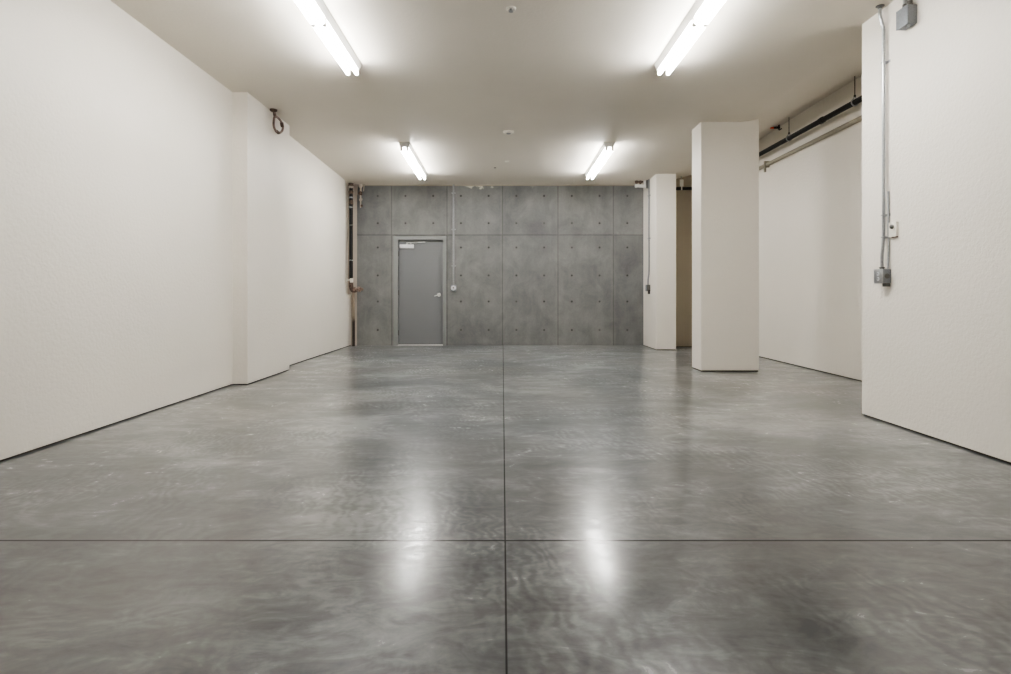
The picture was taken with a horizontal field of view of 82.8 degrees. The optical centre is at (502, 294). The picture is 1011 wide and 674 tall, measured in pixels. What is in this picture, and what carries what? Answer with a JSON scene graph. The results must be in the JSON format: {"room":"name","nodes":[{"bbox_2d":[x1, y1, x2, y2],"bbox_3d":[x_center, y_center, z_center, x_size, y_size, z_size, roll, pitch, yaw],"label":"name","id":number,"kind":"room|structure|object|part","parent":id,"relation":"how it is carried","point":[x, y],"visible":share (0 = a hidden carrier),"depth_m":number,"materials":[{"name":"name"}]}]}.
{"room":"empty basement room","nodes":[
{"label":"empty basement room","id":0,"kind":"room"},
{"bbox_2d":[0,0,350,459],"bbox_3d":[-3.480,-0.703,4.053,0.300,3.595,17.106,0,0,0],"label":"wall","id":1,"kind":"structure","parent":0,"point":[116,146],"depth_m":4.92,"materials":[{"name":"beige paint"}]},
{"bbox_2d":[0,345,349,461],"bbox_3d":[-3.384,1.103,4.053,0.453,0.015,17.106,0,0,0],"label":"baseboard","id":2,"kind":"structure","parent":1,"relation":"attached to","point":[349,345],"depth_m":5.19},
{"bbox_2d":[232,92,288,383],"bbox_3d":[-3.243,-0.703,7.762,0.195,3.595,1.390,0,0,0],"label":"wall","id":3,"kind":"structure","parent":0,"point":[260,155],"depth_m":7.38,"materials":[{"name":"beige paint"}]},
{"bbox_2d":[357,186,642,344],"bbox_3d":[-0.255,-0.695,12.756,6.750,3.610,0.300,0,0,0],"label":"wall","id":4,"kind":"structure","parent":0,"point":[536,265],"depth_m":12.61,"materials":[{"name":"concrete"}]},
{"bbox_2d":[348,185,356,345],"bbox_3d":[-3.303,-0.695,12.605,0.205,3.610,0.022,0,0,0],"label":"trim","id":5,"kind":"structure","parent":4,"relation":"attached to","point":[354,186],"depth_m":12.59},
{"bbox_2d":[393,236,445,345],"bbox_3d":[-1.821,-0.097,12.655,1.155,2.413,0.183,0,0,0],"label":"door","id":6,"kind":"structure","parent":4,"relation":"in","point":[419,262],"depth_m":12.65,"materials":[{"name":"grey paint"}]},
{"bbox_2d":[451,285,455,291],"bbox_3d":[-1.074,-0.150,12.561,0.124,0.150,0.090,0,0,0],"label":"junction box","id":7,"kind":"object","parent":4,"relation":"attached to","point":[453,287],"visible":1,"depth_m":12.54,"materials":[{"name":"metal"}]},
{"bbox_2d":[451,185,455,284],"bbox_3d":[-1.074,-1.359,12.581,0.090,2.279,0.049,0,0,0],"label":"conduit","id":8,"kind":"object","parent":4,"relation":"attached to","point":[453,192],"visible":0.97,"depth_m":12.56,"materials":[{"name":"metal"}]},
{"bbox_2d":[365,185,634,185],"bbox_3d":[-0.050,-2.451,12.605,6.300,0.098,0.022,0,0,0],"label":"trim","id":9,"kind":"structure","parent":4,"relation":"attached to","point":[365,185],"depth_m":12.59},
{"bbox_2d":[110,0,893,184],"bbox_3d":[0.785,-2.805,4.203,8.830,0.790,17.806,0,0,0],"label":"ceiling","id":10,"kind":"structure","parent":0,"point":[446,79],"depth_m":6.53,"materials":[{"name":"paint"}]},
{"bbox_2d":[270,108,283,133],"bbox_3d":[-3.085,-2.362,7.868,0.100,0.301,0.392,0,0,0],"label":"loop","id":11,"kind":"object","parent":10,"relation":"attached to","point":[273,110],"visible":1,"depth_m":7.75,"materials":[{"name":"metal"}]},
{"bbox_2d":[294,0,361,75],"bbox_3d":[-1.615,-2.432,5.030,0.184,0.137,2.340,0,0,0],"label":"fluorescent light","id":12,"kind":"object","parent":10,"relation":"attached to","point":[317,13],"visible":1,"depth_m":5.29,"materials":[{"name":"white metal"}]},
{"bbox_2d":[345,183,362,292],"bbox_3d":[-3.204,-1.273,12.401,0.372,2.452,0.145,0,0,0],"label":"riser pipe","id":13,"kind":"object","parent":10,"relation":"attached to","point":[352,289],"visible":0.97,"depth_m":12.39,"materials":[{"name":"black metal"}]},
{"bbox_2d":[354,184,364,207],"bbox_3d":[-3.116,-2.206,12.530,0.239,0.606,0.075,0,0,0],"label":"pipe fitting","id":14,"kind":"object","parent":10,"relation":"attached to","point":[360,186],"visible":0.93,"depth_m":12.52,"materials":[{"name":"metal"}]},
{"bbox_2d":[399,142,426,179],"bbox_3d":[-1.600,-2.396,10.409,0.184,0.137,2.160,0,-1,0],"label":"fluorescent light","id":15,"kind":"object","parent":10,"relation":"attached to","point":[406,148],"visible":1,"depth_m":10.07,"materials":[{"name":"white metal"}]},
{"bbox_2d":[503,130,513,134],"bbox_3d":[0.092,-2.479,8.750,0.168,0.042,0.168,0,0,0],"label":"smoke detector","id":16,"kind":"object","parent":10,"relation":"attached to","point":[508,132],"visible":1,"depth_m":8.70,"materials":[{"name":"white plastic"}]},
{"bbox_2d":[506,6,515,12],"bbox_3d":[0.074,-2.485,5.000,0.088,0.030,0.088,0,0,0],"label":"sprinkler","id":17,"kind":"object","parent":10,"relation":"attached to","point":[510,9],"visible":1,"depth_m":4.99,"materials":[{"name":"white plastic"}]},
{"bbox_2d":[585,142,614,179],"bbox_3d":[1.745,-2.396,10.409,0.184,0.137,2.160,0,-1,0],"label":"fluorescent light","id":18,"kind":"object","parent":10,"relation":"attached to","point":[606,149],"visible":1,"depth_m":10.08,"materials":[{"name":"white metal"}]},
{"bbox_2d":[635,180,647,188],"bbox_3d":[2.958,-2.375,12.153,0.287,0.248,0.134,0,0,0],"label":"junction box","id":19,"kind":"object","parent":10,"relation":"attached to","point":[640,185],"visible":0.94,"depth_m":12.15,"materials":[{"name":"white metal"}]},
{"bbox_2d":[680,176,683,189],"bbox_3d":[3.738,-2.338,11.972,0.076,0.295,0.053,0,0,0],"label":"clamp","id":20,"kind":"object","parent":10,"relation":"hanging from","point":[681,179],"visible":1,"depth_m":11.95,"materials":[{"name":"white metal"}]},
{"bbox_2d":[654,0,725,75],"bbox_3d":[1.735,-2.432,5.030,0.184,0.137,2.340,0,0,0],"label":"fluorescent light","id":21,"kind":"object","parent":10,"relation":"attached to","point":[701,13],"visible":1,"depth_m":5.29,"materials":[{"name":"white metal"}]},
{"bbox_2d":[770,125,781,130],"bbox_3d":[4.434,-2.714,9.285,0.190,0.100,0.044,0,0,0],"label":"sprinkler","id":22,"kind":"object","parent":10,"relation":"attached to","point":[778,126],"visible":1,"depth_m":9.27,"materials":[{"name":"metal"}]},
{"bbox_2d":[851,76,857,105],"bbox_3d":[4.430,-2.562,7.205,0.101,0.380,0.028,0,0,0],"label":"hanger","id":23,"kind":"object","parent":10,"relation":"hanging from","point":[854,76],"visible":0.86,"depth_m":7.20,"materials":[{"name":"metal"}]},
{"bbox_2d":[676,95,861,189],"bbox_3d":[3.987,-2.332,8.668,0.978,0.274,6.734,0,0,0],"label":"pipe","id":24,"kind":"object","parent":23,"relation":"hanging from","point":[821,120],"visible":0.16,"depth_m":8.17,"materials":[{"name":"black metal"}]},
{"bbox_2d":[0,345,1010,673],"bbox_3d":[0.785,1.210,4.203,8.830,0.200,17.806,0,0,0],"label":"floor","id":25,"kind":"structure","parent":0,"point":[359,509],"depth_m":2.76,"materials":[{"name":"concrete"}]},
{"bbox_2d":[352,292,354,345],"bbox_3d":[-3.231,0.514,12.420,0.065,1.189,0.060,0,0,0],"label":"drain pipe","id":26,"kind":"object","parent":25,"relation":"on","point":[353,294],"visible":1,"depth_m":12.39,"materials":[{"name":"metal"}]},
{"bbox_2d":[692,119,758,371],"bbox_3d":[3.287,-0.755,8.475,0.835,3.730,0.401,0,0,0],"label":"pillar","id":27,"kind":"structure","parent":25,"relation":"on","point":[725,155],"depth_m":8.27,"materials":[{"name":"beige paint"}]},
{"bbox_2d":[643,174,675,348],"bbox_3d":[3.299,-0.703,12.228,0.397,3.595,1.356,0,0,0],"label":"wall column","id":28,"kind":"structure","parent":0,"point":[659,306],"depth_m":11.55,"materials":[{"name":"beige paint"}]},
{"bbox_2d":[645,285,649,293],"bbox_3d":[3.059,-0.117,12.053,0.082,0.195,0.125,0,0,0],"label":"outlet box","id":29,"kind":"object","parent":28,"relation":"attached to","point":[647,287],"visible":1,"depth_m":12.01,"materials":[{"name":"metal"}]},
{"bbox_2d":[647,179,650,284],"bbox_3d":[3.074,-1.354,12.040,0.052,2.290,0.090,0,0,0],"label":"conduit","id":30,"kind":"object","parent":28,"relation":"attached to","point":[649,195],"visible":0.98,"depth_m":12.03,"materials":[{"name":"metal"}]},
{"bbox_2d":[676,175,691,345],"bbox_3d":[4.140,-0.877,12.553,1.320,3.945,0.706,0,0,0],"label":"wall","id":31,"kind":"structure","parent":0,"point":[683,197],"depth_m":12.20,"materials":[{"name":"beige paint"}]},
{"bbox_2d":[759,76,861,379],"bbox_3d":[4.750,-0.902,8.700,0.300,3.995,7.200,0,0,0],"label":"wall","id":32,"kind":"structure","parent":0,"point":[810,199],"depth_m":8.47,"materials":[{"name":"beige paint"}]},
{"bbox_2d":[759,115,861,171],"bbox_3d":[4.560,-2.216,8.750,0.088,0.190,6.898,0,0,0],"label":"pipe","id":33,"kind":"object","parent":32,"relation":"attached to","point":[766,164],"visible":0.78,"depth_m":8.40,"materials":[{"name":"beige metal"}]},
{"bbox_2d":[862,0,1010,461],"bbox_3d":[4.112,-0.902,0.400,1.575,3.995,9.800,0,0,0],"label":"wall","id":34,"kind":"structure","parent":0,"point":[936,341],"depth_m":4.33,"materials":[{"name":"beige paint"}]},
{"bbox_2d":[874,267,890,286],"bbox_3d":[3.284,-0.157,4.955,0.082,0.170,0.117,0,0,0],"label":"outlet box","id":35,"kind":"object","parent":34,"relation":"attached to","point":[882,275],"visible":1,"depth_m":4.91,"materials":[{"name":"metal"}]},
{"bbox_3d":[3.252,-0.162,4.956,0.006,0.124,0.116,0,0,0],"label":"plate","id":36,"kind":"part","parent":35,"relation":"part of","materials":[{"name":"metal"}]},
{"bbox_2d":[875,4,889,268],"bbox_3d":[3.278,-1.362,4.954,0.094,2.275,0.093,0,0,0],"label":"conduit","id":37,"kind":"object","parent":34,"relation":"attached to","point":[879,7],"visible":1,"depth_m":4.94,"materials":[{"name":"metal"}]},
{"bbox_2d":[759,356,1010,463],"bbox_3d":[4.109,1.103,3.900,1.543,0.015,16.800,0,0,0],"label":"baseboard","id":38,"kind":"structure","parent":34,"relation":"attached to","point":[864,414],"depth_m":4.64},
{"bbox_2d":[889,221,897,237],"bbox_3d":[3.305,-0.551,4.857,0.040,0.134,0.096,0,0,0],"label":"wall switch","id":39,"kind":"object","parent":34,"relation":"attached to","point":[893,226],"visible":1,"depth_m":4.84,"materials":[{"name":"white plastic"}]},
{"bbox_2d":[896,0,916,30],"bbox_3d":[3.284,-2.332,4.657,0.081,0.334,0.136,0,0,0],"label":"junction box","id":40,"kind":"object","parent":34,"relation":"attached to","point":[906,17],"visible":1,"depth_m":4.61,"materials":[{"name":"metal"}]},
{"bbox_3d":[3.246,-2.255,4.657,0.004,0.154,0.136,0,0,0],"label":"plate","id":41,"kind":"part","parent":40,"relation":"part of","materials":[{"name":"metal"}]}
]}

